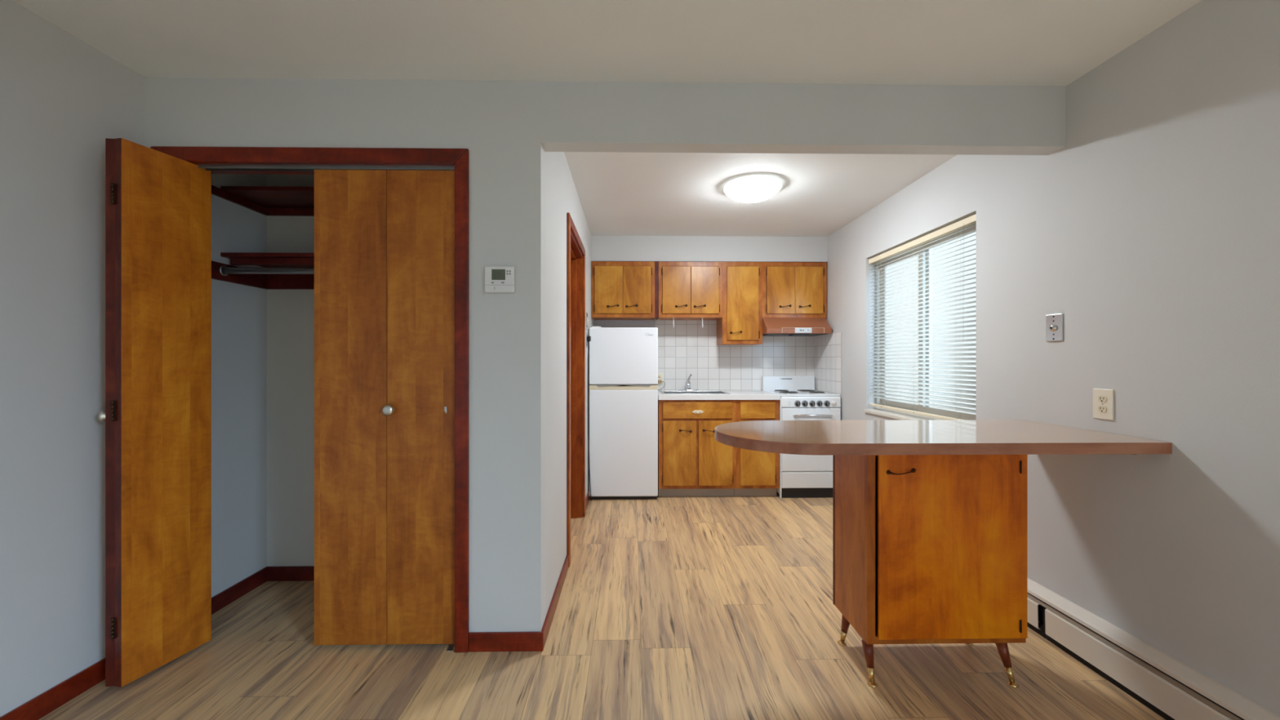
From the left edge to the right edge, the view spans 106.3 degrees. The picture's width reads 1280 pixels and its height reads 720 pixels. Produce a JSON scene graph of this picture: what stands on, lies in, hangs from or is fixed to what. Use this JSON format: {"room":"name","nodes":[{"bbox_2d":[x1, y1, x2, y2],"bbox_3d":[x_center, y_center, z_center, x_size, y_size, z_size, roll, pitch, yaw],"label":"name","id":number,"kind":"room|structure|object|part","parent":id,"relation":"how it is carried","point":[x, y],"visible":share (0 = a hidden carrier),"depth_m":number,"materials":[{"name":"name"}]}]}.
{"room":"studio apartment","nodes":[
{"label":"studio apartment","id":0,"kind":"room"},
{"bbox_2d":[0,0,266,716],"bbox_3d":[-2.125,0.024,-0.005,0.140,2.433,5.660,0,0,-1],"label":"wall","id":1,"kind":"structure","parent":0,"point":[61,97],"depth_m":1.74,"materials":[{"name":"paint"}]},
{"bbox_2d":[0,657,105,719],"bbox_3d":[-2.042,1.200,-0.404,0.012,0.080,4.860,0,0,-1],"label":"baseboard","id":2,"kind":"structure","parent":1,"relation":"attached to","point":[42,704],"depth_m":1.72,"materials":[{"name":"brown wood"}]},
{"bbox_2d":[211,567,266,614],"bbox_3d":[-2.090,1.200,2.417,0.012,0.080,0.542,0,0,-1],"label":"baseboard","id":3,"kind":"structure","parent":1,"relation":"attached to","point":[233,593],"depth_m":2.49,"materials":[{"name":"brown wood"}]},
{"bbox_2d":[266,173,314,566],"bbox_3d":[-1.329,0.024,2.776,1.545,2.433,0.125,0,0,-1],"label":"wall","id":4,"kind":"structure","parent":0,"point":[290,313],"depth_m":2.70,"materials":[{"name":"paint"}]},
{"bbox_2d":[211,252,314,289],"bbox_3d":[-1.324,-0.467,2.441,1.543,0.140,0.544,0,0,-1],"label":"closet shelf","id":5,"kind":"object","parent":4,"relation":"attached to","point":[277,282],"visible":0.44,"depth_m":2.44,"materials":[{"name":"brown wood"}]},
{"bbox_2d":[218,265,314,275],"bbox_3d":[-1.313,-0.445,2.403,1.524,0.050,0.050,0,0,-1],"label":"closet rod","id":6,"kind":"object","parent":5,"relation":"attached to","point":[224,270],"visible":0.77,"depth_m":2.38,"materials":[{"name":"grey metal"}]},
{"bbox_2d":[218,265,227,275],"bbox_3d":[-2.072,-0.445,2.391,0.008,0.050,0.050,0,0,-1],"label":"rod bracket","id":7,"kind":"object","parent":6,"relation":"attached to","point":[222,269],"depth_m":2.38,"materials":[{"name":"grey metal"}]},
{"bbox_3d":[-1.313,-0.445,2.403,1.524,0.031,0.031,0,0,-1],"label":"rod","id":8,"kind":"part","parent":6,"relation":"part of","materials":[{"name":"grey"}]},
{"bbox_2d":[211,185,314,216],"bbox_3d":[-1.324,-0.840,2.441,1.543,0.059,0.544,0,0,-1],"label":"closet shelf","id":9,"kind":"object","parent":4,"relation":"attached to","point":[274,201],"visible":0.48,"depth_m":2.50,"materials":[{"name":"brown wood"}]},
{"bbox_2d":[266,565,314,581],"bbox_3d":[-1.328,1.200,2.707,1.544,0.080,0.012,0,0,-1],"label":"baseboard","id":10,"kind":"structure","parent":4,"relation":"attached to","point":[273,573],"depth_m":2.69,"materials":[{"name":"brown wood"}]},
{"bbox_2d":[546,151,594,614],"bbox_3d":[-0.509,0.024,3.547,0.120,2.433,2.750,0,0,-1],"label":"wall","id":11,"kind":"structure","parent":0,"point":[562,195],"depth_m":2.56,"materials":[{"name":"paint"}]},
{"bbox_2d":[541,554,568,647],"bbox_3d":[-0.425,1.200,2.459,0.012,0.080,0.812,0,0,-1],"label":"baseboard","id":12,"kind":"structure","parent":11,"relation":"attached to","point":[548,619],"depth_m":2.37,"materials":[{"name":"brown wood"}]},
{"bbox_2d":[566,212,585,567],"bbox_3d":[-0.497,0.179,3.356,0.137,2.122,0.981,0,0,-1],"label":"doorway","id":13,"kind":"structure","parent":11,"relation":"in","point":[578,260],"depth_m":3.75,"materials":[{"name":"brown wood"}]},
{"bbox_3d":[-0.430,0.180,2.896,0.017,2.121,0.060,0,0,-1],"label":"casing","id":14,"kind":"part","parent":13,"relation":"part of","materials":[{"name":"brown wood"}]},
{"bbox_2d":[570,257,571,518],"bbox_3d":[-0.516,0.217,3.354,0.095,2.030,0.821,0,0,-1],"label":"door","id":15,"kind":"structure","parent":13,"relation":"attached to","point":[571,258],"depth_m":3.72,"materials":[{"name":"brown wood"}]},
{"bbox_3d":[-0.438,-0.852,3.357,0.017,0.060,0.977,0,0,-1],"label":"casing","id":16,"kind":"part","parent":13,"relation":"part of","materials":[{"name":"brown wood"}]},
{"bbox_3d":[-0.445,0.180,3.817,0.017,2.121,0.060,0,0,-1],"label":"casing","id":17,"kind":"part","parent":13,"relation":"part of","materials":[{"name":"brown wood"}]},
{"bbox_2d":[586,332,587,347],"bbox_3d":[-0.455,-0.170,4.113,0.008,0.130,0.090,0,0,-1],"label":"wall outlet","id":18,"kind":"object","parent":11,"relation":"attached to","point":[586,332],"visible":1,"depth_m":4.07,"materials":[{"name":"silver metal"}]},
{"bbox_2d":[585,492,589,511],"bbox_3d":[-0.451,1.200,4.036,0.012,0.080,0.374,0,0,-1],"label":"baseboard","id":19,"kind":"structure","parent":11,"relation":"attached to","point":[587,499],"depth_m":4.06,"materials":[{"name":"brown wood"}]},
{"bbox_2d":[586,312,589,329],"bbox_3d":[-0.448,-0.333,4.113,0.022,0.145,0.090,0,0,-1],"label":"light switch","id":20,"kind":"object","parent":11,"relation":"attached to","point":[587,320],"visible":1,"depth_m":4.10,"materials":[{"name":"white plastic"}]},
{"bbox_3d":[-0.456,-0.333,4.113,0.006,0.145,0.090,0,0,-1],"label":"plate","id":21,"kind":"part","parent":20,"relation":"part of","materials":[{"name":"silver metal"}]},
{"bbox_2d":[587,336,591,500],"bbox_3d":[-0.440,0.515,4.159,0.033,1.439,0.121,0,0,-1],"label":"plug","id":22,"kind":"object","parent":11,"relation":"attached to","point":[588,337],"visible":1,"depth_m":4.18,"materials":[{"name":"black plastic"}]},
{"bbox_2d":[39,486,1165,719],"bbox_3d":[-0.100,1.290,1.063,4.345,0.100,8.130,0,0,-1],"label":"floor","id":23,"kind":"structure","parent":0,"point":[668,607],"depth_m":2.00,"materials":[{"name":"laminate"}]},
{"bbox_2d":[446,644,454,651],"bbox_3d":[-0.808,1.230,2.062,0.033,0.020,0.040,0,0,-1],"label":"bracket","id":24,"kind":"object","parent":23,"relation":"on","point":[451,647],"visible":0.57,"depth_m":2.05,"materials":[{"name":"grey"}]},
{"bbox_2d":[589,326,657,499],"bbox_3d":[-0.150,0.470,4.557,0.607,1.539,0.642,0,0,-1],"label":"refrigerator","id":25,"kind":"object","parent":23,"relation":"on","point":[624,361],"visible":0.99,"depth_m":4.24,"materials":[{"name":"white metal"}]},
{"bbox_3d":[-0.146,0.735,4.267,0.607,0.942,0.057,0,0,-1],"label":"door","id":26,"kind":"part","parent":25,"relation":"part of","materials":[{"name":"white metal"}]},
{"bbox_3d":[-0.146,-0.035,4.267,0.607,0.504,0.057,0,0,-1],"label":"freezer door","id":27,"kind":"part","parent":25,"relation":"part of","materials":[{"name":"white metal"}]},
{"bbox_2d":[657,400,736,496],"bbox_3d":[0.510,0.798,4.593,0.692,0.884,0.690,0,0,-1],"label":"base cabinet","id":28,"kind":"object","parent":23,"relation":"on","point":[691,462],"visible":0.95,"depth_m":4.28,"materials":[{"name":"brown wood"}]},
{"bbox_3d":[0.353,0.833,4.283,0.296,0.579,0.014,0,0,-1],"label":"door","id":29,"kind":"part","parent":28,"relation":"part of","materials":[{"name":"brown wood"}]},
{"bbox_3d":[0.515,0.451,4.286,0.624,0.145,0.014,0,0,-1],"label":"drawer","id":30,"kind":"part","parent":28,"relation":"part of","materials":[{"name":"brown wood"}]},
{"bbox_3d":[0.517,0.462,4.276,0.103,0.030,0.006,0,0,-1],"label":"pull plate","id":31,"kind":"part","parent":28,"relation":"part of","materials":[{"name":"beige plastic"}]},
{"bbox_3d":[0.675,0.833,4.289,0.304,0.579,0.014,0,0,-1],"label":"door","id":32,"kind":"part","parent":28,"relation":"part of","materials":[{"name":"brown wood"}]},
{"bbox_2d":[657,390,780,399],"bbox_3d":[0.702,0.335,4.604,1.086,0.041,0.660,0,0,-1],"label":"countertop","id":33,"kind":"structure","parent":28,"relation":"on","point":[735,394],"depth_m":4.28,"materials":[{"name":"white laminate"}]},
{"bbox_2d":[677,374,698,391],"bbox_3d":[0.456,0.226,4.796,0.182,0.166,0.237,0,0,30],"label":"faucet","id":34,"kind":"object","parent":33,"relation":"on","point":[687,388],"visible":1,"depth_m":4.83,"materials":[{"name":"silver metal"}]},
{"bbox_3d":[0.486,0.303,4.849,0.208,0.012,0.052,0,0,-1],"label":"plate","id":35,"kind":"part","parent":34,"relation":"part of","materials":[{"name":"silver metal"}]},
{"bbox_2d":[658,390,730,394],"bbox_3d":[0.515,0.393,4.644,0.635,0.168,0.470,0,0,-1],"label":"sink","id":36,"kind":"object","parent":33,"relation":"in","point":[663,392],"visible":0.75,"depth_m":4.80,"materials":[{"name":"silver metal"}]},
{"bbox_2d":[662,391,724,393],"bbox_3d":[0.516,0.395,4.619,0.581,0.164,0.376,0,0,-1],"label":"basin","id":37,"kind":"object","parent":36,"relation":"in","point":[664,392],"depth_m":4.80,"materials":[{"name":"silver metal"}]},
{"bbox_2d":[734,400,778,496],"bbox_3d":[1.049,0.798,4.615,0.385,0.884,0.664,0,0,-1],"label":"base cabinet","id":38,"kind":"object","parent":23,"relation":"on","point":[757,472],"visible":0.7,"depth_m":4.29,"materials":[{"name":"brown wood"}]},
{"bbox_3d":[1.054,0.451,4.295,0.314,0.145,0.014,0,0,-1],"label":"drawer","id":39,"kind":"part","parent":38,"relation":"part of","materials":[{"name":"brown wood"}]},
{"bbox_3d":[1.054,0.833,4.295,0.314,0.579,0.014,0,0,-1],"label":"door","id":40,"kind":"part","parent":38,"relation":"part of","materials":[{"name":"brown wood"}]},
{"bbox_2d":[762,375,840,498],"bbox_3d":[1.523,0.701,4.588,0.545,1.078,0.686,0,0,-1],"label":"stove","id":41,"kind":"object","parent":23,"relation":"on","point":[800,476],"visible":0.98,"depth_m":4.30,"materials":[{"name":"white metal"}]},
{"bbox_3d":[1.261,0.790,4.310,0.012,0.900,0.026,0,0,-1],"label":"corner post","id":42,"kind":"part","parent":41,"relation":"part of","materials":[{"name":"white metal"}]},
{"bbox_3d":[1.388,0.308,4.464,0.202,0.006,0.202,0,0,-1],"label":"burner","id":43,"kind":"part","parent":41,"relation":"part of","materials":[{"name":"silver metal"}]},
{"bbox_3d":[1.410,0.390,4.282,0.056,0.056,0.026,0,0,-1],"label":"knob","id":44,"kind":"part","parent":41,"relation":"part of","materials":[{"name":"black plastic"}]},
{"bbox_2d":[763,390,839,396],"bbox_3d":[1.523,0.319,4.601,0.545,0.018,0.581,0,0,-1],"label":"cooktop","id":45,"kind":"object","parent":41,"relation":"in","point":[782,393],"depth_m":4.39,"materials":[{"name":"white metal"}]},
{"bbox_3d":[1.476,0.390,4.283,0.056,0.056,0.026,0,0,-1],"label":"knob","id":46,"kind":"part","parent":41,"relation":"part of","materials":[{"name":"black plastic"}]},
{"bbox_3d":[1.531,1.194,4.322,0.527,0.087,0.012,0,0,-1],"label":"toe panel","id":47,"kind":"part","parent":41,"relation":"part of","materials":[{"name":"black plastic"}]},
{"bbox_3d":[1.533,1.075,4.311,0.530,0.144,0.034,0,0,-1],"label":"drawer","id":48,"kind":"part","parent":41,"relation":"part of","materials":[{"name":"white metal"}]},
{"bbox_3d":[1.533,0.713,4.311,0.530,0.568,0.034,0,0,-1],"label":"oven door","id":49,"kind":"part","parent":41,"relation":"part of","materials":[{"name":"white metal"}]},
{"bbox_3d":[1.534,0.376,4.312,0.533,0.096,0.031,0,0,-1],"label":"control panel","id":50,"kind":"part","parent":41,"relation":"part of","materials":[{"name":"white metal"}]},
{"bbox_3d":[1.542,0.390,4.284,0.056,0.056,0.026,0,0,-1],"label":"knob","id":51,"kind":"part","parent":41,"relation":"part of","materials":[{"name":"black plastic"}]},
{"bbox_3d":[1.546,0.492,4.270,0.360,0.024,0.050,0,0,-1],"label":"handle","id":52,"kind":"part","parent":41,"relation":"part of","materials":[{"name":"silver metal"}]},
{"bbox_3d":[1.546,0.509,4.293,0.335,0.026,0.002,0,0,-1],"label":"handle plate","id":53,"kind":"part","parent":41,"relation":"part of","materials":[{"name":"silver metal"}]},
{"bbox_3d":[1.648,0.308,4.468,0.168,0.006,0.168,0,0,-1],"label":"burner","id":54,"kind":"part","parent":41,"relation":"part of","materials":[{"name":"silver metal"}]},
{"bbox_3d":[1.608,0.390,4.285,0.056,0.056,0.026,0,0,-1],"label":"knob","id":55,"kind":"part","parent":41,"relation":"part of","materials":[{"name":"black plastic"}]},
{"bbox_3d":[1.675,0.390,4.286,0.056,0.056,0.026,0,0,-1],"label":"knob","id":56,"kind":"part","parent":41,"relation":"part of","materials":[{"name":"black plastic"}]},
{"bbox_2d":[832,454,1027,688],"bbox_3d":[1.176,0.785,1.984,0.627,0.910,0.349,0,0,-1],"label":"bar cabinet","id":57,"kind":"object","parent":23,"relation":"on","point":[927,548],"visible":0.9,"depth_m":1.84,"materials":[{"name":"brown wood"}]},
{"bbox_3d":[0.901,1.139,2.086,0.044,0.096,0.043,0,0,-1],"label":"leg","id":58,"kind":"part","parent":57,"relation":"part of","materials":[{"name":"brown wood"}]},
{"bbox_3d":[0.879,0.711,2.002,0.018,0.764,0.276,0,0,-1],"label":"panel","id":59,"kind":"part","parent":57,"relation":"part of","materials":[{"name":"brown wood"}]},
{"bbox_3d":[0.885,1.138,1.862,0.042,0.098,0.055,0,0,-1],"label":"leg","id":60,"kind":"part","parent":57,"relation":"part of","materials":[{"name":"brown wood"}]},
{"bbox_3d":[1.179,1.084,2.007,0.582,0.018,0.276,0,0,-1],"label":"panel","id":61,"kind":"part","parent":57,"relation":"part of","materials":[{"name":"black wood"}]},
{"bbox_3d":[1.185,0.711,2.150,0.598,0.764,0.010,0,0,-1],"label":"panel","id":62,"kind":"part","parent":57,"relation":"part of","materials":[{"name":"brown wood"}]},
{"bbox_3d":[0.997,0.425,1.821,0.114,0.024,0.024,0,0,-1],"label":"handle","id":63,"kind":"part","parent":57,"relation":"part of","materials":[{"name":"brown metal"}]},
{"bbox_2d":[715,419,1172,455],"bbox_3d":[1.084,0.309,1.985,1.544,0.040,0.638,0,0,-1],"label":"countertop","id":64,"kind":"structure","parent":57,"relation":"on","point":[962,437],"depth_m":1.75,"materials":[{"name":"laminate"}]},
{"bbox_3d":[1.182,0.711,1.859,0.619,0.764,0.018,0,0,-1],"label":"frame","id":65,"kind":"part","parent":57,"relation":"part of","materials":[{"name":"brown wood"}]},
{"bbox_3d":[1.200,0.703,1.843,0.575,0.732,0.012,0,0,-1],"label":"door","id":66,"kind":"part","parent":57,"relation":"part of","materials":[{"name":"brown wood"}]},
{"bbox_3d":[1.410,1.138,1.867,0.043,0.101,0.060,0,0,-1],"label":"leg","id":67,"kind":"part","parent":57,"relation":"part of","materials":[{"name":"brown wood"}]},
{"bbox_2d":[145,77,1066,632],"bbox_3d":[-0.118,0.024,2.118,3.945,2.433,0.120,0,0,-1],"label":"wall","id":68,"kind":"structure","parent":0,"point":[508,129],"depth_m":2.05,"materials":[{"name":"paint"}]},
{"bbox_2d":[97,137,211,687],"bbox_3d":[-1.959,0.194,1.945,0.119,2.052,0.325,0,0,12],"label":"door","id":69,"kind":"structure","parent":68,"relation":"in","point":[157,415],"depth_m":1.89,"materials":[{"name":"brown wood"}]},
{"bbox_3d":[-2.015,0.212,1.817,0.036,0.049,0.049,0,0,-1],"label":"knob","id":70,"kind":"part","parent":69,"relation":"part of","materials":[{"name":"silver metal"}]},
{"bbox_3d":[-1.977,0.196,1.938,0.031,2.048,0.295,0,0,1],"label":"panel","id":71,"kind":"part","parent":69,"relation":"part of","materials":[{"name":"brown wood"}]},
{"bbox_2d":[150,146,469,652],"bbox_3d":[-1.392,0.172,2.089,1.326,2.137,0.136,0,0,-1],"label":"trim","id":72,"kind":"structure","parent":68,"relation":"attached to","point":[458,157],"depth_m":2.03,"materials":[{"name":"brown wood"}]},
{"bbox_3d":[-1.391,-0.865,2.029,1.322,0.064,0.016,0,0,-1],"label":"casing","id":73,"kind":"part","parent":72,"relation":"part of","materials":[{"name":"brown wood"}]},
{"bbox_3d":[-0.758,0.172,2.040,0.059,2.135,0.016,0,0,-1],"label":"casing","id":74,"kind":"part","parent":72,"relation":"part of","materials":[{"name":"brown wood"}]},
{"bbox_2d":[195,164,454,171],"bbox_3d":[-1.391,-0.825,2.063,1.203,0.017,0.028,0,0,-1],"label":"door track","id":75,"kind":"object","parent":68,"relation":"attached to","point":[255,167],"visible":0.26,"depth_m":2.05,"materials":[{"name":"silver metal"}]},
{"bbox_2d":[314,168,454,644],"bbox_3d":[-1.090,0.196,2.050,0.598,2.040,0.073,0,0,-1],"label":"door","id":76,"kind":"structure","parent":68,"relation":"in","point":[384,240],"depth_m":2.05,"materials":[{"name":"brown wood"}]},
{"bbox_3d":[-1.237,0.202,2.063,0.306,2.028,0.030,0,0,-1],"label":"panel","id":77,"kind":"part","parent":76,"relation":"part of","materials":[{"name":"brown wood"}]},
{"bbox_3d":[-1.065,0.212,2.033,0.049,0.049,0.036,0,0,-1],"label":"knob","id":78,"kind":"part","parent":76,"relation":"part of","materials":[{"name":"silver metal"}]},
{"bbox_3d":[-0.937,0.202,2.068,0.290,2.028,0.030,0,0,-1],"label":"panel","id":79,"kind":"part","parent":76,"relation":"part of","materials":[{"name":"brown wood"}]},
{"bbox_2d":[484,266,515,293],"bbox_3d":[-0.594,-0.341,2.037,0.124,0.111,0.026,0,0,-1],"label":"thermostat","id":80,"kind":"object","parent":68,"relation":"attached to","point":[498,279],"visible":1,"depth_m":2.03,"materials":[{"name":"white plastic"}]},
{"bbox_2d":[468,631,543,652],"bbox_3d":[-0.570,1.200,2.045,0.315,0.080,0.012,0,0,-1],"label":"baseboard","id":81,"kind":"structure","parent":68,"relation":"attached to","point":[478,642],"depth_m":2.04,"materials":[{"name":"brown wood"}]},
{"bbox_2d":[12,0,1201,236],"bbox_3d":[-0.100,-1.243,1.063,4.345,0.100,8.130,0,0,-1],"label":"ceiling","id":82,"kind":"structure","parent":0,"point":[978,42],"depth_m":1.86,"materials":[{"name":"paint"}]},
{"bbox_2d":[724,175,782,202],"bbox_3d":[0.770,-1.145,3.288,0.384,0.096,0.384,0,0,-1],"label":"ceiling light","id":83,"kind":"object","parent":82,"relation":"attached to","point":[751,188],"visible":1,"depth_m":3.18,"materials":[{"name":"white glass"}]},
{"bbox_3d":[0.770,-1.130,3.288,0.293,0.066,0.293,0,0,-1],"label":"lamp shade","id":84,"kind":"part","parent":83,"relation":"part of","materials":[{"name":"white glass"}]},
{"bbox_2d":[594,317,657,327],"bbox_3d":[0.677,0.024,5.012,2.540,2.433,0.140,0,0,-1],"label":"wall","id":85,"kind":"structure","parent":0,"point":[602,323],"depth_m":4.93,"materials":[{"name":"paint"}]},
{"bbox_2d":[591,261,658,319],"bbox_3d":[-0.144,-0.675,4.740,0.642,0.535,0.374,0,0,-1],"label":"upper cabinet","id":86,"kind":"object","parent":85,"relation":"attached to","point":[620,290],"depth_m":4.59,"materials":[{"name":"brown wood"}]},
{"bbox_3d":[-0.299,-0.672,4.589,0.268,0.454,0.014,0,0,-1],"label":"door","id":87,"kind":"part","parent":86,"relation":"part of","materials":[{"name":"brown wood"}]},
{"bbox_3d":[-0.028,-0.672,4.594,0.268,0.454,0.014,0,0,-1],"label":"door","id":88,"kind":"part","parent":86,"relation":"part of","materials":[{"name":"brown wood"}]},
{"bbox_3d":[0.161,-0.675,4.623,0.036,0.535,0.024,0,0,-1],"label":"filler strip","id":89,"kind":"part","parent":86,"relation":"part of","materials":[{"name":"brown wood"}]},
{"bbox_2d":[657,262,722,319],"bbox_3d":[0.483,-0.675,4.751,0.612,0.535,0.374,0,0,-1],"label":"upper cabinet","id":90,"kind":"object","parent":85,"relation":"attached to","point":[688,291],"visible":1,"depth_m":4.60,"materials":[{"name":"brown wood"}]},
{"bbox_3d":[0.351,-0.672,4.600,0.272,0.454,0.014,0,0,-1],"label":"door","id":91,"kind":"part","parent":90,"relation":"part of","materials":[{"name":"brown wood"}]},
{"bbox_3d":[0.625,-0.672,4.605,0.270,0.454,0.014,0,0,-1],"label":"door","id":92,"kind":"part","parent":90,"relation":"part of","materials":[{"name":"brown wood"}]},
{"bbox_2d":[632,261,779,262],"bbox_3d":[0.672,-0.945,4.617,2.272,0.004,0.014,0,0,-1],"label":"trim","id":93,"kind":"structure","parent":90,"relation":"attached to","point":[633,261],"depth_m":4.61,"materials":[{"name":"brown wood"}]},
{"bbox_2d":[654,320,814,391],"bbox_3d":[0.978,-0.036,4.943,1.648,0.752,0.008,0,0,-1],"label":"tiled wall","id":94,"kind":"structure","parent":85,"relation":"attached to","point":[687,348],"depth_m":4.94,"materials":[{"name":"white tile"}]},
{"bbox_2d":[657,373,663,384],"bbox_3d":[0.202,0.195,4.921,0.077,0.120,0.009,0,0,-1],"label":"wall outlet","id":95,"kind":"object","parent":94,"relation":"attached to","point":[660,375],"visible":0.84,"depth_m":4.92,"materials":[{"name":"beige plastic"}]},
{"bbox_2d":[716,262,762,345],"bbox_3d":[0.984,-0.548,4.759,0.388,0.789,0.374,0,0,-1],"label":"upper cabinet","id":96,"kind":"object","parent":85,"relation":"attached to","point":[740,323],"visible":0.99,"depth_m":4.61,"materials":[{"name":"brown wood"}]},
{"bbox_3d":[0.987,-0.545,4.611,0.305,0.708,0.014,0,0,-1],"label":"door","id":97,"kind":"part","parent":96,"relation":"part of","materials":[{"name":"brown wood"}]},
{"bbox_2d":[762,262,826,317],"bbox_3d":[1.488,-0.675,4.768,0.621,0.535,0.374,0,0,-1],"label":"upper cabinet","id":98,"kind":"object","parent":85,"relation":"attached to","point":[789,289],"visible":0.99,"depth_m":4.61,"materials":[{"name":"brown wood"}]},
{"bbox_3d":[1.355,-0.672,4.617,0.270,0.454,0.014,0,0,-1],"label":"door","id":99,"kind":"part","parent":98,"relation":"part of","materials":[{"name":"brown wood"}]},
{"bbox_2d":[762,317,831,336],"bbox_3d":[1.484,-0.319,4.709,0.610,0.177,0.474,0,0,-1],"label":"range hood","id":100,"kind":"object","parent":98,"relation":"attached to","point":[771,326],"visible":0.96,"depth_m":4.52,"materials":[{"name":"brown metal"}]},
{"bbox_3d":[1.524,-0.276,4.477,0.156,0.047,0.005,0,0,-1],"label":"control panel","id":101,"kind":"part","parent":100,"relation":"part of","materials":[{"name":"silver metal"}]},
{"bbox_3d":[1.628,-0.672,4.622,0.270,0.454,0.014,0,0,-1],"label":"door","id":102,"kind":"part","parent":98,"relation":"part of","materials":[{"name":"brown wood"}]},
{"bbox_2d":[591,235,827,262],"bbox_3d":[0.670,-1.070,4.783,2.280,0.246,0.318,0,0,-1],"label":"wall","id":103,"kind":"structure","parent":0,"point":[603,248],"depth_m":4.62,"materials":[{"name":"paint"}]},
{"bbox_2d":[825,0,1279,715],"bbox_3d":[1.942,0.024,1.097,0.140,2.433,7.730,0,0,-1],"label":"wall","id":104,"kind":"structure","parent":0,"point":[1153,233],"depth_m":1.75,"materials":[{"name":"paint"}]},
{"bbox_2d":[814,332,841,397],"bbox_3d":[1.809,0.043,4.641,0.008,0.593,0.640,0,0,-1],"label":"tiled wall","id":105,"kind":"structure","parent":104,"relation":"attached to","point":[828,348],"depth_m":4.59,"materials":[{"name":"white tile"}]},
{"bbox_2d":[864,223,976,420],"bbox_3d":[1.893,-0.201,3.258,0.146,1.242,1.240,0,0,-1],"label":"window","id":106,"kind":"structure","parent":104,"relation":"in","point":[922,408],"depth_m":3.28,"materials":[{"name":"white plastic"}]},
{"bbox_3d":[1.865,0.407,3.257,0.090,0.024,1.240,0,0,-1],"label":"sill","id":107,"kind":"part","parent":106,"relation":"part of","materials":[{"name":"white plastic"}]},
{"bbox_3d":[1.946,-0.213,3.533,0.022,1.145,0.620,0,0,-1],"label":"sash","id":108,"kind":"part","parent":106,"relation":"part of","materials":[{"name":"white plastic"}]},
{"bbox_3d":[1.938,-0.213,3.259,0.055,1.217,1.240,0,0,-1],"label":"frame","id":109,"kind":"part","parent":106,"relation":"part of","materials":[{"name":"white plastic"}]},
{"bbox_2d":[868,213,976,420],"bbox_3d":[1.867,-0.222,3.258,0.049,1.176,1.216,0,0,-1],"label":"window blind","id":110,"kind":"object","parent":106,"relation":"attached to","point":[970,220],"visible":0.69,"depth_m":3.12,"materials":[{"name":"beige plastic"}]},
{"bbox_3d":[1.864,-0.212,3.682,0.030,1.120,0.001,0,0,-1],"label":"ladder cord","id":111,"kind":"part","parent":110,"relation":"part of","materials":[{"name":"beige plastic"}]},
{"bbox_3d":[1.871,0.357,3.258,0.026,0.018,1.216,0,0,-1],"label":"rail","id":112,"kind":"part","parent":110,"relation":"part of","materials":[{"name":"beige"}]},
{"bbox_3d":[1.871,-0.791,3.258,0.040,0.038,1.216,0,0,-1],"label":"head rail","id":113,"kind":"part","parent":110,"relation":"part of","materials":[{"name":"beige"}]},
{"bbox_3d":[1.931,-0.213,2.989,0.022,1.145,0.628,0,0,-1],"label":"sash","id":114,"kind":"part","parent":106,"relation":"part of","materials":[{"name":"white plastic"}]},
{"bbox_2d":[1045,313,1062,342],"bbox_3d":[1.845,-0.144,2.144,0.018,0.122,0.082,0,0,-1],"label":"phone jack plate","id":115,"kind":"object","parent":104,"relation":"attached to","point":[1054,322],"visible":1,"depth_m":2.14,"materials":[{"name":"silver metal"}]},
{"bbox_2d":[1093,388,1113,420],"bbox_3d":[1.854,0.176,1.922,0.009,0.122,0.082,0,0,-1],"label":"wall outlet","id":116,"kind":"object","parent":104,"relation":"attached to","point":[1103,398],"visible":1,"depth_m":1.92,"materials":[{"name":"beige plastic"}]},
{"bbox_2d":[1097,395,1106,402],"bbox_3d":[1.851,0.157,1.922,0.003,0.027,0.035,0,0,-1],"label":"receptacle","id":117,"kind":"object","parent":116,"relation":"attached to","point":[1100,398],"depth_m":1.92,"materials":[{"name":"beige plastic"}]},
{"bbox_2d":[1097,405,1106,413],"bbox_3d":[1.851,0.197,1.922,0.003,0.027,0.035,0,0,-1],"label":"receptacle","id":118,"kind":"object","parent":116,"relation":"attached to","point":[1101,409],"depth_m":1.92,"materials":[{"name":"beige plastic"}]},
{"bbox_2d":[1027,577,1279,719],"bbox_3d":[1.828,1.140,1.791,0.064,0.200,4.320,0,0,-1],"label":"baseboard heater","id":119,"kind":"object","parent":104,"relation":"attached to","point":[1171,688],"visible":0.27,"depth_m":1.76,"materials":[{"name":"beige metal"}]}
]}

